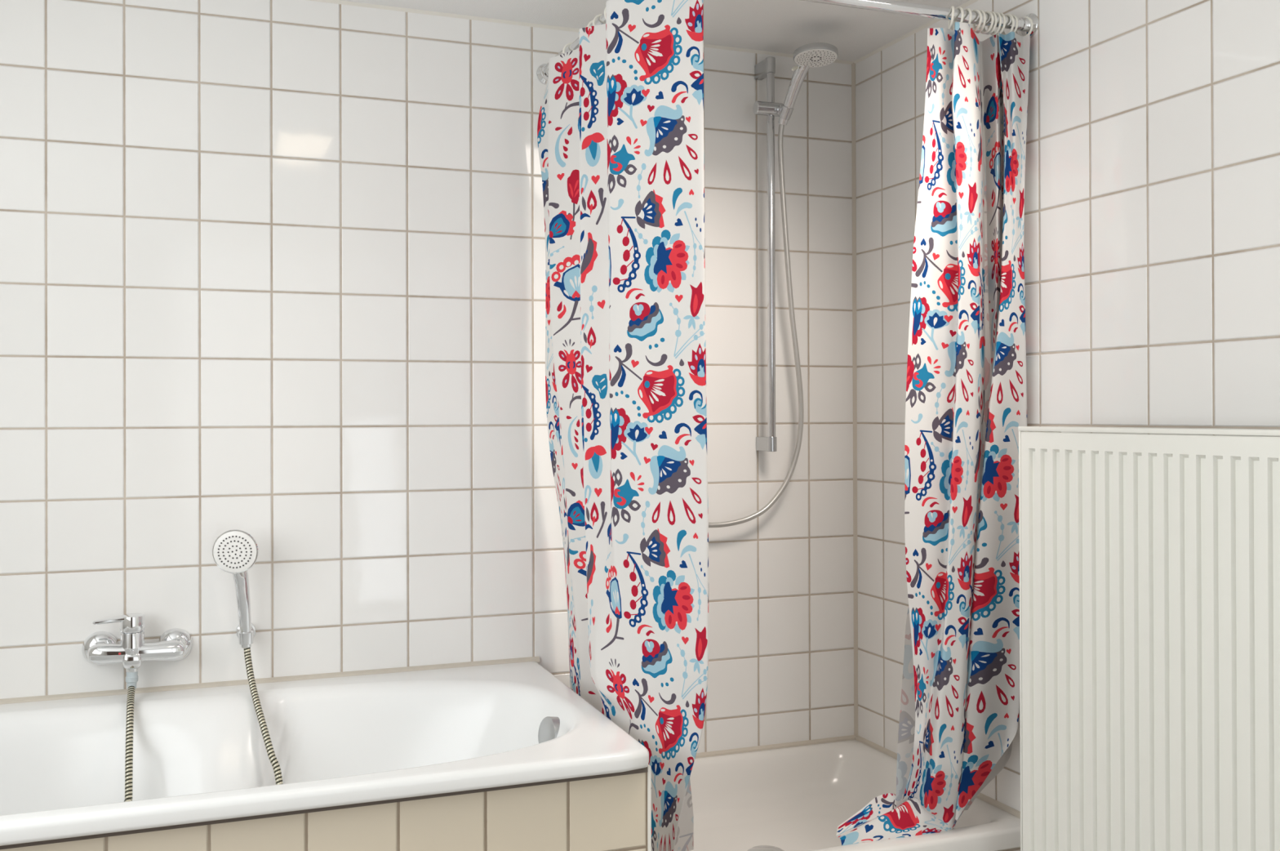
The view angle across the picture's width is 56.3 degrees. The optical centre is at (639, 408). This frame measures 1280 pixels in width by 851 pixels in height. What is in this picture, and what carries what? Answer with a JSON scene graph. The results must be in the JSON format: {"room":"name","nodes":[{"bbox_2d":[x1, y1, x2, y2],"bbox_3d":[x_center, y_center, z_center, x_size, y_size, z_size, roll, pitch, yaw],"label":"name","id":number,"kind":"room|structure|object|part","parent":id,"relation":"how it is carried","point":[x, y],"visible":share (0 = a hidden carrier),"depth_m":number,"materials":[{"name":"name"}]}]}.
{"room":"bathroom","nodes":[
{"label":"bathroom","id":0,"kind":"room"},
{"bbox_2d":[0,0,853,752],"bbox_3d":[-0.681,0.136,2.815,2.880,2.155,0.100,0,0,-21],"label":"wall","id":1,"kind":"structure","parent":0,"point":[273,271],"depth_m":2.76,"materials":[{"name":"white tile"}]},
{"bbox_2d":[81,613,192,672],"bbox_3d":[-1.075,0.498,2.558,0.223,0.120,0.089,0,0,-21],"label":"mixer tap","id":2,"kind":"object","parent":1,"relation":"attached to","point":[175,644],"visible":1,"depth_m":2.53,"materials":[{"name":"silver metal"}]},
{"bbox_3d":[-1.112,0.445,2.521,0.078,0.014,0.038,0,0,-30],"label":"lever arm","id":3,"kind":"part","parent":2,"relation":"part of","materials":[{"name":"silver metal"}]},
{"bbox_2d":[122,653,142,669],"bbox_3d":[-1.077,0.531,2.537,0.039,0.038,0.045,0,0,-21],"label":"outlet","id":4,"kind":"object","parent":2,"relation":"attached to","point":[130,660],"depth_m":2.52,"materials":[{"name":"silver metal"}]},
{"bbox_3d":[-1.079,0.455,2.541,0.049,0.035,0.049,0,0,-21],"label":"lever","id":5,"kind":"part","parent":2,"relation":"part of","materials":[{"name":"silver metal"}]},
{"bbox_2d":[235,622,256,644],"bbox_3d":[-0.871,0.498,2.647,0.043,0.043,0.072,0,0,-21],"label":"holder","id":6,"kind":"object","parent":1,"relation":"attached to","point":[245,638],"visible":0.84,"depth_m":2.62,"materials":[{"name":"silver metal"}]},
{"bbox_2d":[124,528,283,801],"bbox_3d":[-0.885,0.638,2.437,0.320,0.756,0.367,0,0,-21],"label":"shower","id":7,"kind":"object","parent":6,"relation":"in","point":[235,551],"visible":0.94,"depth_m":2.57,"materials":[{"name":"silver metal"}]},
{"bbox_3d":[-0.874,0.309,2.580,0.090,0.090,0.013,0,0,-8],"label":"spray plate","id":8,"kind":"part","parent":7,"relation":"part of","materials":[{"name":"white"}]},
{"bbox_3d":[-0.868,0.427,2.613,0.034,0.194,0.051,0,0,30],"label":"handle","id":9,"kind":"part","parent":7,"relation":"part of","materials":[{"name":"silver metal"}]},
{"bbox_2d":[238,630,253,644],"bbox_3d":[-0.866,0.503,2.627,0.032,0.028,0.032,0,0,-21],"label":"socket","id":10,"kind":"object","parent":6,"relation":"attached to","point":[245,638],"depth_m":2.61,"materials":[{"name":"silver metal"}]},
{"bbox_2d":[0,656,540,704],"bbox_3d":[-1.077,0.614,2.600,1.784,0.012,0.009,0,0,-21],"label":"trim","id":11,"kind":"structure","parent":1,"relation":"attached to","point":[120,691],"depth_m":2.69,"materials":[{"name":"beige plastic"}]},
{"bbox_2d":[752,56,793,451],"bbox_3d":[0.335,-0.398,3.088,0.088,1.016,0.128,0,0,-21],"label":"slide rail","id":12,"kind":"object","parent":1,"relation":"attached to","point":[765,68],"visible":0.99,"depth_m":3.08,"materials":[{"name":"silver metal"}]},
{"bbox_3d":[0.338,-0.396,3.084,0.020,0.991,0.020,0,0,-21],"label":"rail","id":13,"kind":"part","parent":12,"relation":"part of","materials":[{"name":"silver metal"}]},
{"bbox_2d":[708,42,838,527],"bbox_3d":[0.217,-0.293,2.952,0.528,1.191,0.234,0,0,-15],"label":"shower","id":14,"kind":"object","parent":12,"relation":"attached to","point":[815,54],"visible":0.9,"depth_m":3.08,"materials":[{"name":"silver metal"}]},
{"bbox_3d":[0.392,-0.803,3.035,0.032,0.151,0.109,0,0,-35],"label":"handle","id":15,"kind":"part","parent":14,"relation":"part of","materials":[{"name":"silver metal"}]},
{"bbox_3d":[0.434,-0.866,2.949,0.105,0.018,0.105,0,0,-21],"label":"spray plate","id":16,"kind":"part","parent":14,"relation":"part of","materials":[{"name":"white"}]},
{"bbox_2d":[695,734,857,757],"bbox_3d":[0.171,0.894,3.082,0.899,0.016,0.010,0,0,-21],"label":"trim","id":17,"kind":"structure","parent":1,"relation":"attached to","point":[722,752],"depth_m":3.15,"materials":[{"name":"beige plastic"}]},
{"bbox_2d":[536,0,1039,84],"bbox_3d":[0.300,-0.825,2.745,0.899,0.052,0.748,0,0,-21],"label":"curtain rod","id":18,"kind":"object","parent":1,"relation":"attached to","point":[886,6],"visible":0.67,"depth_m":2.49,"materials":[{"name":"silver metal"}]},
{"bbox_2d":[562,42,572,53],"bbox_3d":[-0.155,-0.817,2.747,0.047,0.047,0.005,0,0,-21],"label":"curtain ring","id":19,"kind":"object","parent":18,"relation":"hanging from","point":[569,43],"visible":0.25,"depth_m":2.74,"materials":[{"name":"white plastic"}]},
{"bbox_2d":[592,13,602,26],"bbox_3d":[-0.080,-0.818,2.551,0.047,0.047,0.006,0,0,-27],"label":"curtain ring","id":20,"kind":"object","parent":18,"relation":"hanging from","point":[596,17],"visible":0.22,"depth_m":2.54,"materials":[{"name":"white plastic"}]},
{"bbox_2d":[537,0,708,850],"bbox_3d":[-0.013,0.084,2.581,0.280,1.763,0.717,0,0,-21],"label":"shower curtain","id":21,"kind":"object","parent":18,"relation":"hanging from","point":[620,125],"visible":0.94,"depth_m":2.31,"materials":[{"name":"fabric"}]},
{"bbox_2d":[947,5,954,29],"bbox_3d":[0.653,-0.821,2.509,0.010,0.047,0.047,0,0,2],"label":"curtain ring","id":22,"kind":"object","parent":18,"relation":"hanging from","point":[949,23],"visible":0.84,"depth_m":2.49,"materials":[{"name":"white plastic"}]},
{"bbox_2d":[952,6,964,28],"bbox_3d":[0.670,-0.821,2.515,0.008,0.047,0.047,0,0,-10],"label":"curtain ring","id":23,"kind":"object","parent":18,"relation":"hanging from","point":[959,7],"visible":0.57,"depth_m":2.50,"materials":[{"name":"white plastic"}]},
{"bbox_2d":[836,22,1030,845],"bbox_3d":[0.612,0.061,2.535,0.446,1.722,0.176,0,0,-21],"label":"shower curtain","id":24,"kind":"object","parent":23,"relation":"hanging from","point":[966,405],"visible":0.94,"depth_m":2.51,"materials":[{"name":"fabric"}]},
{"bbox_2d":[964,8,972,24],"bbox_3d":[0.688,-0.821,2.522,0.008,0.047,0.047,0,0,-13],"label":"curtain ring","id":25,"kind":"object","parent":18,"relation":"hanging from","point":[969,10],"visible":0.39,"depth_m":2.50,"materials":[{"name":"white plastic"}]},
{"bbox_2d":[971,8,982,31],"bbox_3d":[0.707,-0.821,2.529,0.006,0.047,0.047,0,0,-27],"label":"curtain ring","id":26,"kind":"object","parent":18,"relation":"hanging from","point":[974,10],"visible":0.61,"depth_m":2.51,"materials":[{"name":"white plastic"}]},
{"bbox_2d":[973,9,986,33],"bbox_3d":[0.720,-0.821,2.534,0.006,0.047,0.047,0,0,-16],"label":"curtain ring","id":27,"kind":"object","parent":18,"relation":"hanging from","point":[982,11],"visible":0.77,"depth_m":2.52,"materials":[{"name":"white plastic"}]},
{"bbox_2d":[978,10,994,34],"bbox_3d":[0.735,-0.821,2.540,0.006,0.047,0.047,0,0,-24],"label":"curtain ring","id":28,"kind":"object","parent":18,"relation":"hanging from","point":[990,13],"visible":0.75,"depth_m":2.53,"materials":[{"name":"white plastic"}]},
{"bbox_2d":[982,11,997,34],"bbox_3d":[0.745,-0.821,2.544,0.005,0.047,0.047,0,0,-21],"label":"curtain ring","id":29,"kind":"object","parent":18,"relation":"hanging from","point":[993,12],"visible":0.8,"depth_m":2.53,"materials":[{"name":"white plastic"}]},
{"bbox_2d":[987,12,1001,35],"bbox_3d":[0.756,-0.821,2.549,0.006,0.047,0.047,0,0,-18],"label":"curtain ring","id":30,"kind":"object","parent":18,"relation":"hanging from","point":[997,13],"visible":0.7,"depth_m":2.53,"materials":[{"name":"white plastic"}]},
{"bbox_2d":[991,12,1005,35],"bbox_3d":[0.765,-0.821,2.552,0.005,0.047,0.047,0,0,-21],"label":"curtain ring","id":31,"kind":"object","parent":18,"relation":"hanging from","point":[1002,15],"visible":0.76,"depth_m":2.54,"materials":[{"name":"white plastic"}]},
{"bbox_2d":[999,13,1014,35],"bbox_3d":[0.785,-0.821,2.560,0.006,0.047,0.047,0,0,-24],"label":"curtain ring","id":32,"kind":"object","parent":18,"relation":"hanging from","point":[1006,15],"visible":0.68,"depth_m":2.54,"materials":[{"name":"white plastic"}]},
{"bbox_2d":[1002,13,1018,34],"bbox_3d":[0.793,-0.821,2.563,0.006,0.047,0.047,0,0,-28],"label":"curtain ring","id":33,"kind":"object","parent":18,"relation":"hanging from","point":[1014,15],"visible":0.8,"depth_m":2.54,"materials":[{"name":"white plastic"}]},
{"bbox_2d":[1015,16,1033,35],"bbox_3d":[0.828,-0.821,2.576,0.006,0.047,0.047,0,0,-35],"label":"curtain ring","id":34,"kind":"object","parent":18,"relation":"hanging from","point":[1028,17],"visible":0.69,"depth_m":2.56,"materials":[{"name":"white plastic"}]},
{"bbox_2d":[851,62,857,736],"bbox_3d":[0.584,-0.021,3.248,0.008,1.845,0.008,0,0,-21],"label":"trim","id":35,"kind":"structure","parent":1,"relation":"attached to","point":[853,64],"depth_m":3.25,"materials":[{"name":"beige plastic"}]},
{"bbox_2d":[341,0,969,61],"bbox_3d":[0.056,-1.002,0.908,2.880,0.100,4.200,0,0,-21],"label":"ceiling","id":36,"kind":"structure","parent":0,"point":[781,26],"depth_m":2.89,"materials":[{"name":"white paint"}]},
{"bbox_2d":[855,0,1279,811],"bbox_3d":[1.374,0.124,1.359,0.100,2.155,4.100,0,0,-21],"label":"wall","id":37,"kind":"structure","parent":0,"point":[1152,227],"depth_m":2.38,"materials":[{"name":"white tile"}]},
{"bbox_2d":[308,0,978,64],"bbox_3d":[0.056,-0.948,0.907,2.680,0.007,4.000,0,0,-21],"label":"trim","id":38,"kind":"structure","parent":37,"relation":"attached to","point":[337,2],"depth_m":2.92,"materials":[{"name":"white"}]},
{"bbox_2d":[855,735,1020,817],"bbox_3d":[0.718,0.892,2.902,0.010,0.016,0.720,0,0,-21],"label":"trim","id":39,"kind":"structure","parent":37,"relation":"attached to","point":[997,803],"depth_m":2.73,"materials":[{"name":"beige plastic"}]},
{"bbox_2d":[1017,426,1279,850],"bbox_3d":[1.094,0.485,1.720,0.160,0.907,1.470,0,0,-21],"label":"panel radiator","id":40,"kind":"object","parent":37,"relation":"attached to","point":[1149,564],"visible":1,"depth_m":2.06,"materials":[{"name":"white metal"}]},
{"bbox_2d":[1017,426,1279,435],"bbox_3d":[1.066,0.036,1.712,0.103,0.010,1.470,0,0,-21],"label":"grille","id":41,"kind":"object","parent":40,"relation":"attached to","point":[1023,430],"depth_m":2.10,"materials":[{"name":"white metal"}]},
{"bbox_3d":[0.063,1.253,0.898,2.880,0.100,4.200,0,0,-21],"label":"floor","id":42,"kind":"structure","parent":0,"visible":0},
{"bbox_2d":[0,661,651,850],"bbox_3d":[-0.892,0.913,2.228,1.701,0.597,0.830,0,0,-21],"label":"bathtub","id":43,"kind":"object","parent":42,"relation":"on","point":[508,756],"visible":0.99,"depth_m":2.40,"materials":[{"name":"white ceramic"}]},
{"bbox_2d":[689,739,1020,850],"bbox_3d":[0.294,1.052,2.738,0.918,0.316,0.736,0,0,-21],"label":"shower tray","id":44,"kind":"object","parent":42,"relation":"on","point":[794,797],"visible":0.46,"depth_m":3.02,"materials":[{"name":"white ceramic"}]}
]}

